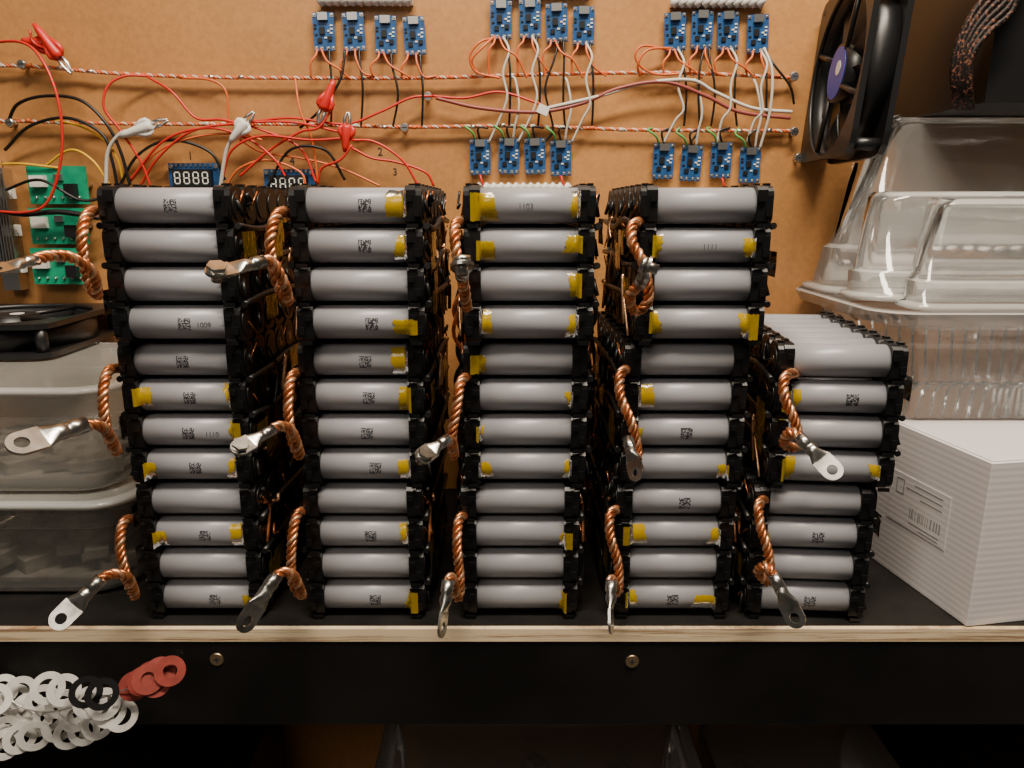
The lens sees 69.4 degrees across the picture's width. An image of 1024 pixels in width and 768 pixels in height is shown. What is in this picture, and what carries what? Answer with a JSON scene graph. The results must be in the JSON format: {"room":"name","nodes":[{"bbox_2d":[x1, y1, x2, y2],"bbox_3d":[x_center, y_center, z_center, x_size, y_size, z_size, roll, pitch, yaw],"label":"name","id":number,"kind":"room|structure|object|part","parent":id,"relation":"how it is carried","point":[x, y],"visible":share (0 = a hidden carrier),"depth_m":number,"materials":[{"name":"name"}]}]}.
{"room":"workspace","nodes":[
{"label":"workspace","id":0,"kind":"room"},
{"bbox_2d":[0,0,1023,767],"bbox_3d":[0.000,-0.198,0.620,2.600,2.400,0.018,0,14,0],"label":"wall","id":1,"kind":"structure","parent":0,"point":[183,37],"depth_m":0.61,"materials":[{"name":"brown wood"}]},
{"bbox_2d":[5,118,18,127],"bbox_3d":[-0.406,-0.212,0.602,0.008,0.008,0.011,0,14,0],"label":"screw","id":2,"kind":"object","parent":1,"relation":"attached to","point":[10,123],"visible":1,"depth_m":0.60,"materials":[{"name":"silver metal"}]},
{"bbox_2d":[17,59,26,69],"bbox_3d":[-0.390,-0.255,0.592,0.008,0.008,0.011,0,14,0],"label":"screw","id":3,"kind":"object","parent":1,"relation":"attached to","point":[21,63],"visible":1,"depth_m":0.59,"materials":[{"name":"silver metal"}]},
{"bbox_2d":[0,166,93,289],"bbox_3d":[-0.392,-0.129,0.616,0.089,0.101,0.022,0,14,0],"label":"board","id":4,"kind":"object","parent":1,"relation":"attached to","point":[47,229],"visible":0.85,"depth_m":0.61,"materials":[{"name":"green plastic"}]},
{"bbox_2d":[168,163,219,187],"bbox_3d":[-0.263,-0.170,0.610,0.042,0.024,0.010,0,14,0],"label":"display","id":5,"kind":"object","parent":1,"relation":"attached to","point":[189,175],"visible":0.87,"depth_m":0.61,"materials":[{"name":"black"}]},
{"bbox_2d":[263,169,315,188],"bbox_3d":[-0.184,-0.165,0.612,0.042,0.024,0.010,0,14,0],"label":"display","id":6,"kind":"object","parent":1,"relation":"attached to","point":[292,176],"visible":0.59,"depth_m":0.61,"materials":[{"name":"black"}]},
{"bbox_2d":[312,11,335,50],"bbox_3d":[-0.149,-0.279,0.587,0.017,0.028,0.008,-1,13,0],"label":"module","id":7,"kind":"object","parent":1,"relation":"attached to","point":[323,21],"visible":1,"depth_m":0.59,"materials":[{"name":"blue plastic"}]},
{"bbox_2d":[341,11,365,50],"bbox_3d":[-0.125,-0.279,0.587,0.018,0.029,0.008,0,14,0],"label":"module","id":8,"kind":"object","parent":1,"relation":"attached to","point":[352,21],"visible":1,"depth_m":0.59,"materials":[{"name":"blue plastic"}]},
{"bbox_2d":[316,0,412,6],"bbox_3d":[-0.115,-0.301,0.580,0.077,0.010,0.010,0,14,0],"label":"comb","id":9,"kind":"object","parent":1,"relation":"attached to","point":[322,3],"visible":1,"depth_m":0.58,"materials":[{"name":"white plastic"}]},
{"bbox_2d":[374,14,396,53],"bbox_3d":[-0.100,-0.277,0.588,0.017,0.028,0.008,1,13,0],"label":"module","id":10,"kind":"object","parent":1,"relation":"attached to","point":[385,24],"visible":1,"depth_m":0.59,"materials":[{"name":"blue plastic"}]},
{"bbox_2d":[0,63,789,79],"bbox_3d":[-0.116,-0.249,0.591,0.681,0.014,0.004,0,14,0],"label":"wire","id":11,"kind":"object","parent":1,"relation":"attached to","point":[29,65],"visible":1,"depth_m":0.59,"materials":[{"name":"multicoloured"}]},
{"bbox_2d":[0,118,789,132],"bbox_3d":[-0.118,-0.210,0.600,0.692,0.013,0.004,0,14,0],"label":"wire","id":12,"kind":"object","parent":1,"relation":"attached to","point":[29,120],"visible":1,"depth_m":0.60,"materials":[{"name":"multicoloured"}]},
{"bbox_2d":[0,30,794,229],"bbox_3d":[-0.101,-0.200,0.591,0.657,0.152,0.026,0,14,0],"label":"wiring","id":13,"kind":"object","parent":1,"relation":"attached to","point":[542,109],"visible":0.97,"depth_m":0.59,"materials":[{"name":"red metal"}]},
{"bbox_2d":[21,36,45,54],"bbox_3d":[-0.367,-0.265,0.578,0.031,0.015,0.009,0,14,0],"label":"clip","id":14,"kind":"object","parent":13,"relation":"attached to","point":[36,39],"visible":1,"depth_m":0.57,"materials":[{"name":"red metal"}]},
{"bbox_2d":[32,23,72,74],"bbox_3d":[-0.356,-0.260,0.573,0.026,0.038,0.009,0,14,0],"label":"clip","id":15,"kind":"object","parent":13,"relation":"attached to","point":[53,49],"visible":1,"depth_m":0.57,"materials":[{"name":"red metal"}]},
{"bbox_2d":[119,117,168,137],"bbox_3d":[-0.293,-0.204,0.589,0.041,0.016,0.009,0,14,0],"label":"clip","id":16,"kind":"object","parent":13,"relation":"attached to","point":[144,127],"visible":1,"depth_m":0.59,"materials":[{"name":"white plastic"}]},
{"bbox_2d":[228,111,254,142],"bbox_3d":[-0.215,-0.204,0.589,0.023,0.025,0.009,0,14,0],"label":"clip","id":17,"kind":"object","parent":13,"relation":"attached to","point":[242,127],"visible":1,"depth_m":0.59,"materials":[{"name":"white plastic"}]},
{"bbox_2d":[316,79,335,124],"bbox_3d":[-0.147,-0.223,0.584,0.017,0.034,0.009,0,14,0],"label":"clip","id":18,"kind":"object","parent":13,"relation":"attached to","point":[325,102],"visible":1,"depth_m":0.58,"materials":[{"name":"red metal"}]},
{"bbox_2d":[337,112,355,151],"bbox_3d":[-0.132,-0.201,0.589,0.015,0.031,0.009,0,14,0],"label":"clip","id":19,"kind":"object","parent":13,"relation":"attached to","point":[346,131],"visible":1,"depth_m":0.59,"materials":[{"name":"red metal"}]},
{"bbox_2d":[469,139,490,174],"bbox_3d":[-0.026,-0.187,0.609,0.017,0.028,0.008,0,13,0],"label":"module","id":20,"kind":"object","parent":13,"relation":"attached to","point":[480,157],"visible":1,"depth_m":0.61,"materials":[{"name":"blue plastic"}]},
{"bbox_2d":[498,138,519,173],"bbox_3d":[-0.003,-0.188,0.609,0.017,0.028,0.008,2,13,0],"label":"module","id":21,"kind":"object","parent":13,"relation":"attached to","point":[509,148],"visible":1,"depth_m":0.61,"materials":[{"name":"blue plastic"}]},
{"bbox_2d":[524,138,545,173],"bbox_3d":[0.019,-0.187,0.609,0.018,0.029,0.008,0,14,0],"label":"module","id":22,"kind":"object","parent":13,"relation":"attached to","point":[534,148],"visible":1,"depth_m":0.61,"materials":[{"name":"blue plastic"}]},
{"bbox_2d":[550,140,570,175],"bbox_3d":[0.040,-0.186,0.609,0.017,0.028,0.008,-2,13,0],"label":"module","id":23,"kind":"object","parent":13,"relation":"attached to","point":[560,150],"visible":1,"depth_m":0.61,"materials":[{"name":"blue plastic"}]},
{"bbox_2d":[709,142,732,177],"bbox_3d":[0.172,-0.184,0.610,0.017,0.028,0.008,1,13,0],"label":"module","id":24,"kind":"object","parent":13,"relation":"attached to","point":[721,152],"visible":1,"depth_m":0.61,"materials":[{"name":"blue plastic"}]},
{"bbox_2d":[400,123,409,132],"bbox_3d":[-0.087,-0.208,0.603,0.008,0.008,0.011,0,14,0],"label":"screw","id":25,"kind":"object","parent":1,"relation":"attached to","point":[404,127],"visible":1,"depth_m":0.60,"materials":[{"name":"silver metal"}]},
{"bbox_2d":[402,15,426,55],"bbox_3d":[-0.077,-0.276,0.588,0.018,0.029,0.008,0,14,0],"label":"module","id":26,"kind":"object","parent":1,"relation":"attached to","point":[413,25],"visible":1,"depth_m":0.59,"materials":[{"name":"blue plastic"}]},
{"bbox_2d":[424,91,432,101],"bbox_3d":[-0.068,-0.232,0.597,0.008,0.008,0.011,0,14,0],"label":"screw","id":27,"kind":"object","parent":1,"relation":"attached to","point":[428,99],"visible":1,"depth_m":0.59,"materials":[{"name":"silver metal"}]},
{"bbox_2d":[490,0,511,38],"bbox_3d":[-0.009,-0.288,0.585,0.017,0.028,0.008,0,13,0],"label":"module","id":28,"kind":"object","parent":1,"relation":"attached to","point":[500,10],"visible":1,"depth_m":0.58,"materials":[{"name":"blue plastic"}]},
{"bbox_2d":[478,182,570,187],"bbox_3d":[0.008,-0.162,0.614,0.083,0.010,0.010,0,14,0],"label":"comb","id":29,"kind":"object","parent":1,"relation":"attached to","point":[486,185],"visible":0.44,"depth_m":0.61,"materials":[{"name":"white plastic"}]},
{"bbox_2d":[519,0,540,38],"bbox_3d":[0.014,-0.288,0.585,0.017,0.028,0.008,-1,13,0],"label":"module","id":30,"kind":"object","parent":1,"relation":"attached to","point":[529,10],"visible":1,"depth_m":0.58,"materials":[{"name":"blue plastic"}]},
{"bbox_2d":[545,2,567,42],"bbox_3d":[0.035,-0.285,0.586,0.018,0.029,0.008,0,14,0],"label":"module","id":31,"kind":"object","parent":1,"relation":"attached to","point":[556,12],"visible":1,"depth_m":0.58,"materials":[{"name":"blue plastic"}]},
{"bbox_2d":[572,5,594,44],"bbox_3d":[0.057,-0.283,0.586,0.017,0.028,0.008,0,13,0],"label":"module","id":32,"kind":"object","parent":1,"relation":"attached to","point":[583,15],"visible":1,"depth_m":0.58,"materials":[{"name":"blue plastic"}]},
{"bbox_2d":[664,11,685,51],"bbox_3d":[0.129,-0.279,0.587,0.018,0.029,0.008,0,14,0],"label":"module","id":33,"kind":"object","parent":1,"relation":"attached to","point":[674,22],"visible":1,"depth_m":0.58,"materials":[{"name":"blue plastic"}]},
{"bbox_2d":[679,145,702,180],"bbox_3d":[0.147,-0.182,0.610,0.018,0.029,0.008,0,14,0],"label":"module","id":34,"kind":"object","parent":1,"relation":"attached to","point":[691,155],"visible":1,"depth_m":0.61,"materials":[{"name":"blue plastic"}]},
{"bbox_2d":[690,9,713,48],"bbox_3d":[0.150,-0.281,0.587,0.017,0.028,0.008,0,13,0],"label":"module","id":35,"kind":"object","parent":1,"relation":"attached to","point":[702,19],"visible":1,"depth_m":0.58,"materials":[{"name":"blue plastic"}]},
{"bbox_2d":[669,0,766,8],"bbox_3d":[0.162,-0.300,0.581,0.077,0.010,0.010,0,14,0],"label":"strip","id":36,"kind":"object","parent":1,"relation":"attached to","point":[674,4],"visible":1,"depth_m":0.58,"materials":[{"name":"white plastic"}]},
{"bbox_2d":[716,10,738,50],"bbox_3d":[0.171,-0.280,0.587,0.018,0.029,0.008,0,14,0],"label":"module","id":37,"kind":"object","parent":1,"relation":"attached to","point":[728,20],"visible":1,"depth_m":0.58,"materials":[{"name":"blue plastic"}]},
{"bbox_2d":[746,13,768,53],"bbox_3d":[0.195,-0.278,0.587,0.018,0.029,0.008,0,14,0],"label":"module","id":38,"kind":"object","parent":1,"relation":"attached to","point":[757,24],"visible":1,"depth_m":0.59,"materials":[{"name":"blue plastic"}]},
{"bbox_2d":[789,71,798,81],"bbox_3d":[0.225,-0.246,0.594,0.008,0.008,0.011,0,14,0],"label":"screw","id":39,"kind":"object","parent":1,"relation":"attached to","point":[794,75],"visible":1,"depth_m":0.59,"materials":[{"name":"silver metal"}]},
{"bbox_2d":[789,127,798,136],"bbox_3d":[0.229,-0.205,0.604,0.008,0.008,0.011,0,14,0],"label":"screw","id":40,"kind":"object","parent":1,"relation":"attached to","point":[793,131],"visible":1,"depth_m":0.60,"materials":[{"name":"silver metal"}]},
{"bbox_2d":[792,153,801,162],"bbox_3d":[0.234,-0.186,0.608,0.008,0.008,0.011,0,14,0],"label":"screw","id":41,"kind":"object","parent":1,"relation":"attached to","point":[797,157],"visible":1,"depth_m":0.60,"materials":[{"name":"silver metal"}]},
{"bbox_2d":[801,0,914,163],"bbox_3d":[0.248,-0.225,0.538,0.033,0.121,0.120,1,14,6],"label":"fan","id":42,"kind":"object","parent":1,"relation":"attached to","point":[861,49],"visible":1,"depth_m":0.51,"materials":[{"name":"black plastic"}]},
{"bbox_3d":[0.160,-0.158,0.615,0.088,0.010,0.010,0,13,0],"label":"comb","id":43,"kind":"object","parent":1,"relation":"attached to","visible":0},
{"bbox_2d":[652,143,674,178],"bbox_3d":[0.124,-0.184,0.610,0.017,0.028,0.008,1,13,0],"label":"module","id":44,"kind":"object","parent":43,"relation":"on","point":[663,153],"visible":1,"depth_m":0.61,"materials":[{"name":"blue plastic"}]},
{"bbox_2d":[738,147,760,182],"bbox_3d":[0.196,-0.181,0.611,0.017,0.028,0.008,-1,13,0],"label":"module","id":45,"kind":"object","parent":43,"relation":"on","point":[750,157],"visible":1,"depth_m":0.61,"materials":[{"name":"blue plastic"}]},
{"bbox_3d":[0.000,1.200,-0.020,2.600,0.020,1.900,0,13,0],"label":"floor","id":46,"kind":"structure","parent":0,"visible":0},
{"bbox_2d":[0,488,1023,723],"bbox_3d":[0.000,0.560,0.672,1.710,0.900,0.232,0,14,0],"label":"workbench","id":47,"kind":"object","parent":46,"relation":"on","point":[907,660],"visible":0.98,"depth_m":0.46,"materials":[{"name":"black wood"}]},
{"bbox_2d":[0,428,144,591],"bbox_3d":[-0.335,0.090,0.552,0.183,0.070,0.167,0,14,0],"label":"plastic container","id":48,"kind":"object","parent":47,"relation":"on","point":[44,548],"visible":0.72,"depth_m":0.52,"materials":[{"name":"clear plastic"}]},
{"bbox_2d":[0,342,131,490],"bbox_3d":[-0.337,0.020,0.535,0.185,0.073,0.165,0,14,0],"label":"plastic container","id":49,"kind":"object","parent":48,"relation":"on","point":[83,462],"visible":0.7,"depth_m":0.50,"materials":[{"name":"clear plastic"}]},
{"bbox_2d":[0,303,114,359],"bbox_3d":[-0.392,-0.043,0.580,0.120,0.026,0.120,-1,14,-2],"label":"fan","id":50,"kind":"object","parent":49,"relation":"on","point":[28,331],"visible":0.9,"depth_m":0.56,"materials":[{"name":"black plastic"}]},
{"bbox_2d":[0,655,185,760],"bbox_3d":[-0.261,0.192,0.445,0.135,0.066,0.040,0,14,0],"label":"bundle","id":51,"kind":"object","parent":47,"relation":"attached to","point":[151,679],"visible":1,"depth_m":0.45,"materials":[{"name":"paper"}]},
{"bbox_2d":[48,434,306,629],"bbox_3d":[-0.194,0.095,0.493,0.093,0.088,0.214,1,14,5],"label":"battery pack","id":52,"kind":"object","parent":47,"relation":"on","point":[207,543],"visible":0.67,"depth_m":0.46,"materials":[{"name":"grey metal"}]},
{"bbox_2d":[4,316,300,487],"bbox_3d":[-0.193,0.012,0.464,0.089,0.088,0.229,1,14,4],"label":"battery pack","id":53,"kind":"object","parent":52,"relation":"on","point":[185,401],"visible":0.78,"depth_m":0.44,"materials":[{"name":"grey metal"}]},
{"bbox_2d":[0,183,295,344],"bbox_3d":[-0.191,-0.073,0.440,0.088,0.088,0.222,0,14,2],"label":"battery pack","id":54,"kind":"object","parent":53,"relation":"on","point":[159,242],"visible":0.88,"depth_m":0.41,"materials":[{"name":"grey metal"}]},
{"bbox_2d":[163,199,190,329],"bbox_3d":[-0.184,-0.065,0.408,0.008,0.072,0.001,0,13,0],"label":"print","id":55,"kind":"object","parent":54,"relation":"attached to","point":[176,241],"depth_m":0.41,"materials":[{"name":"grey"}]},
{"bbox_2d":[176,356,201,473],"bbox_3d":[-0.190,0.019,0.434,0.010,0.072,0.001,0,13,0],"label":"print","id":56,"kind":"object","parent":53,"relation":"attached to","point":[188,390],"depth_m":0.44,"materials":[{"name":"grey plastic"}]},
{"bbox_2d":[199,531,220,604],"bbox_3d":[-0.187,0.114,0.458,0.009,0.050,0.001,0,13,0],"label":"print","id":57,"kind":"object","parent":52,"relation":"attached to","point":[209,541],"depth_m":0.46,"materials":[{"name":"grey"}]},
{"bbox_2d":[235,433,448,632],"bbox_3d":[-0.093,0.094,0.494,0.093,0.088,0.211,1,14,5],"label":"battery pack","id":58,"kind":"object","parent":47,"relation":"on","point":[370,543],"visible":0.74,"depth_m":0.46,"materials":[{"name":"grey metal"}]},
{"bbox_2d":[230,314,449,487],"bbox_3d":[-0.089,0.010,0.470,0.090,0.088,0.216,1,14,4],"label":"battery pack","id":59,"kind":"object","parent":58,"relation":"on","point":[367,405],"visible":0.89,"depth_m":0.44,"materials":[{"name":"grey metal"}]},
{"bbox_2d":[204,183,450,344],"bbox_3d":[-0.088,-0.074,0.446,0.094,0.088,0.215,1,14,6],"label":"battery pack","id":60,"kind":"object","parent":59,"relation":"on","point":[369,263],"visible":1,"depth_m":0.41,"materials":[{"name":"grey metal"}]},
{"bbox_2d":[358,199,377,329],"bbox_3d":[-0.080,-0.065,0.408,0.009,0.072,0.001,0,13,0],"label":"print","id":61,"kind":"object","parent":60,"relation":"attached to","point":[367,208],"depth_m":0.41,"materials":[{"name":"grey"}]},
{"bbox_2d":[359,356,380,473],"bbox_3d":[-0.084,0.019,0.434,0.011,0.072,0.001,0,13,0],"label":"print","id":62,"kind":"object","parent":59,"relation":"attached to","point":[369,388],"depth_m":0.44,"materials":[{"name":"grey plastic"}]},
{"bbox_2d":[365,531,380,604],"bbox_3d":[-0.086,0.114,0.458,0.008,0.050,0.001,0,13,0],"label":"print","id":63,"kind":"object","parent":58,"relation":"attached to","point":[372,538],"depth_m":0.46,"materials":[{"name":"grey"}]},
{"bbox_2d":[451,289,465,492],"bbox_3d":[-0.037,0.002,0.610,0.024,0.213,0.045,0,14,0],"label":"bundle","id":64,"kind":"object","parent":47,"relation":"on","point":[455,313],"visible":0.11,"depth_m":0.60,"materials":[{"name":"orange metal"}]},
{"bbox_2d":[437,472,585,637],"bbox_3d":[0.004,0.093,0.499,0.085,0.088,0.199,0,14,2],"label":"battery pack","id":65,"kind":"object","parent":47,"relation":"on","point":[517,543],"visible":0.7,"depth_m":0.46,"materials":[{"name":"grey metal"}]},
{"bbox_2d":[414,339,594,487],"bbox_3d":[0.006,0.009,0.473,0.093,0.088,0.210,1,14,5],"label":"battery pack","id":66,"kind":"object","parent":65,"relation":"on","point":[524,403],"visible":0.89,"depth_m":0.43,"materials":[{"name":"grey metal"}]},
{"bbox_2d":[449,183,602,344],"bbox_3d":[0.009,-0.074,0.444,0.085,0.088,0.212,0,14,0],"label":"battery pack","id":67,"kind":"object","parent":66,"relation":"on","point":[523,266],"visible":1,"depth_m":0.41,"materials":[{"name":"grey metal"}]},
{"bbox_3d":[0.000,0.128,0.569,1.700,0.009,0.232,0,13,0],"label":"panel","id":68,"kind":"part","parent":47,"relation":"part of","materials":[{"name":"brown wood"}]},
{"bbox_2d":[375,724,702,767],"bbox_3d":[0.022,0.393,0.629,0.269,0.165,0.197,0,14,0],"label":"storage bin","id":69,"kind":"object","parent":47,"relation":"in","point":[680,748],"visible":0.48,"depth_m":0.67,"materials":[{"name":"plastic"}]},
{"bbox_2d":[580,293,598,514],"bbox_3d":[0.058,0.003,0.609,0.027,0.212,0.051,1,14,2],"label":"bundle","id":70,"kind":"object","parent":47,"relation":"on","point":[592,349],"visible":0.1,"depth_m":0.60,"materials":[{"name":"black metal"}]},
{"bbox_2d":[587,423,740,633],"bbox_3d":[0.099,0.093,0.499,0.086,0.088,0.198,1,14,2],"label":"battery pack","id":71,"kind":"object","parent":47,"relation":"on","point":[660,543],"visible":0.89,"depth_m":0.46,"materials":[{"name":"grey metal"}]},
{"bbox_2d":[592,310,752,487],"bbox_3d":[0.101,0.009,0.476,0.090,0.088,0.203,0,14,0],"label":"battery pack","id":72,"kind":"object","parent":71,"relation":"on","point":[664,408],"visible":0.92,"depth_m":0.44,"materials":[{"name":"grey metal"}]},
{"bbox_2d":[680,428,692,438],"bbox_3d":[0.103,0.029,0.437,0.007,0.007,0.001,0,13,0],"label":"print","id":73,"kind":"object","parent":72,"relation":"attached to","point":[685,433],"depth_m":0.44,"materials":[{"name":"grey"}]},
{"bbox_2d":[601,183,776,344],"bbox_3d":[0.103,-0.075,0.448,0.089,0.088,0.204,0,14,0],"label":"battery pack","id":74,"kind":"object","parent":72,"relation":"on","point":[681,263],"visible":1,"depth_m":0.41,"materials":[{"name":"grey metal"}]},
{"bbox_2d":[667,498,690,604],"bbox_3d":[0.103,0.104,0.456,0.011,0.072,0.001,0,13,0],"label":"print","id":75,"kind":"object","parent":71,"relation":"attached to","point":[678,525],"depth_m":0.46,"materials":[{"name":"grey"}]},
{"bbox_2d":[697,724,900,767],"bbox_3d":[0.246,0.394,0.638,0.153,0.160,0.189,0,14,0],"label":"storage bin","id":76,"kind":"object","parent":47,"relation":"in","point":[862,747],"visible":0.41,"depth_m":0.67,"materials":[{"name":"plastic"}]},
{"bbox_2d":[730,451,881,628],"bbox_3d":[0.186,0.094,0.497,0.083,0.088,0.196,1,14,4],"label":"battery pack","id":77,"kind":"object","parent":47,"relation":"on","point":[800,546],"visible":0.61,"depth_m":0.45,"materials":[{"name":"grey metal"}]},
{"bbox_2d":[803,532,823,606],"bbox_3d":[0.186,0.115,0.456,0.008,0.050,0.001,1,14,4],"label":"print","id":78,"kind":"object","parent":77,"relation":"attached to","point":[813,532],"depth_m":0.45},
{"bbox_2d":[744,311,912,491],"bbox_3d":[0.192,0.010,0.471,0.083,0.088,0.202,1,14,5],"label":"battery pack","id":79,"kind":"object","parent":77,"relation":"on","point":[826,392],"visible":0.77,"depth_m":0.43,"materials":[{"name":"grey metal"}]},
{"bbox_2d":[845,394,858,405],"bbox_3d":[0.197,0.009,0.427,0.007,0.007,0.001,1,14,5],"label":"print","id":80,"kind":"object","parent":79,"relation":"on","point":[847,404],"depth_m":0.43},
{"bbox_2d":[871,418,1023,625],"bbox_3d":[0.360,0.074,0.539,0.191,0.109,0.168,-2,14,-9],"label":"cardboard box","id":81,"kind":"object","parent":47,"relation":"on","point":[952,510],"visible":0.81,"depth_m":0.47,"materials":[{"name":"white cardboard"}]},
{"bbox_2d":[795,285,1023,418],"bbox_3d":[0.362,-0.027,0.559,0.256,0.080,0.172,0,14,0],"label":"plastic container","id":82,"kind":"object","parent":81,"relation":"on","point":[988,399],"visible":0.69,"depth_m":0.61,"materials":[{"name":"clear plastic"}]},
{"bbox_2d":[801,115,1023,295],"bbox_3d":[0.366,-0.138,0.576,0.257,0.130,0.081,0,14,0],"label":"plastic container","id":83,"kind":"object","parent":82,"relation":"on","point":[896,229],"visible":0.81,"depth_m":0.60,"materials":[{"name":"clear plastic"}]},
{"bbox_2d":[894,0,1023,122],"bbox_3d":[0.368,-0.258,0.521,0.182,0.138,0.141,0,14,0],"label":"supplies","id":84,"kind":"object","parent":83,"relation":"on","point":[963,58],"visible":1,"depth_m":0.49,"materials":[{"name":"black plastic"}]},
{"bbox_2d":[839,191,1023,301],"bbox_3d":[0.358,-0.099,0.526,0.237,0.074,0.057,0,14,0],"label":"plastic container","id":85,"kind":"object","parent":82,"relation":"on","point":[873,268],"visible":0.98,"depth_m":0.55,"materials":[{"name":"clear plastic"}]},
{"bbox_2d":[894,197,1023,311],"bbox_3d":[0.366,-0.088,0.498,0.205,0.074,0.038,0,14,0],"label":"plastic container","id":86,"kind":"object","parent":82,"relation":"on","point":[983,258],"visible":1,"depth_m":0.51,"materials":[{"name":"clear plastic"}]}
]}

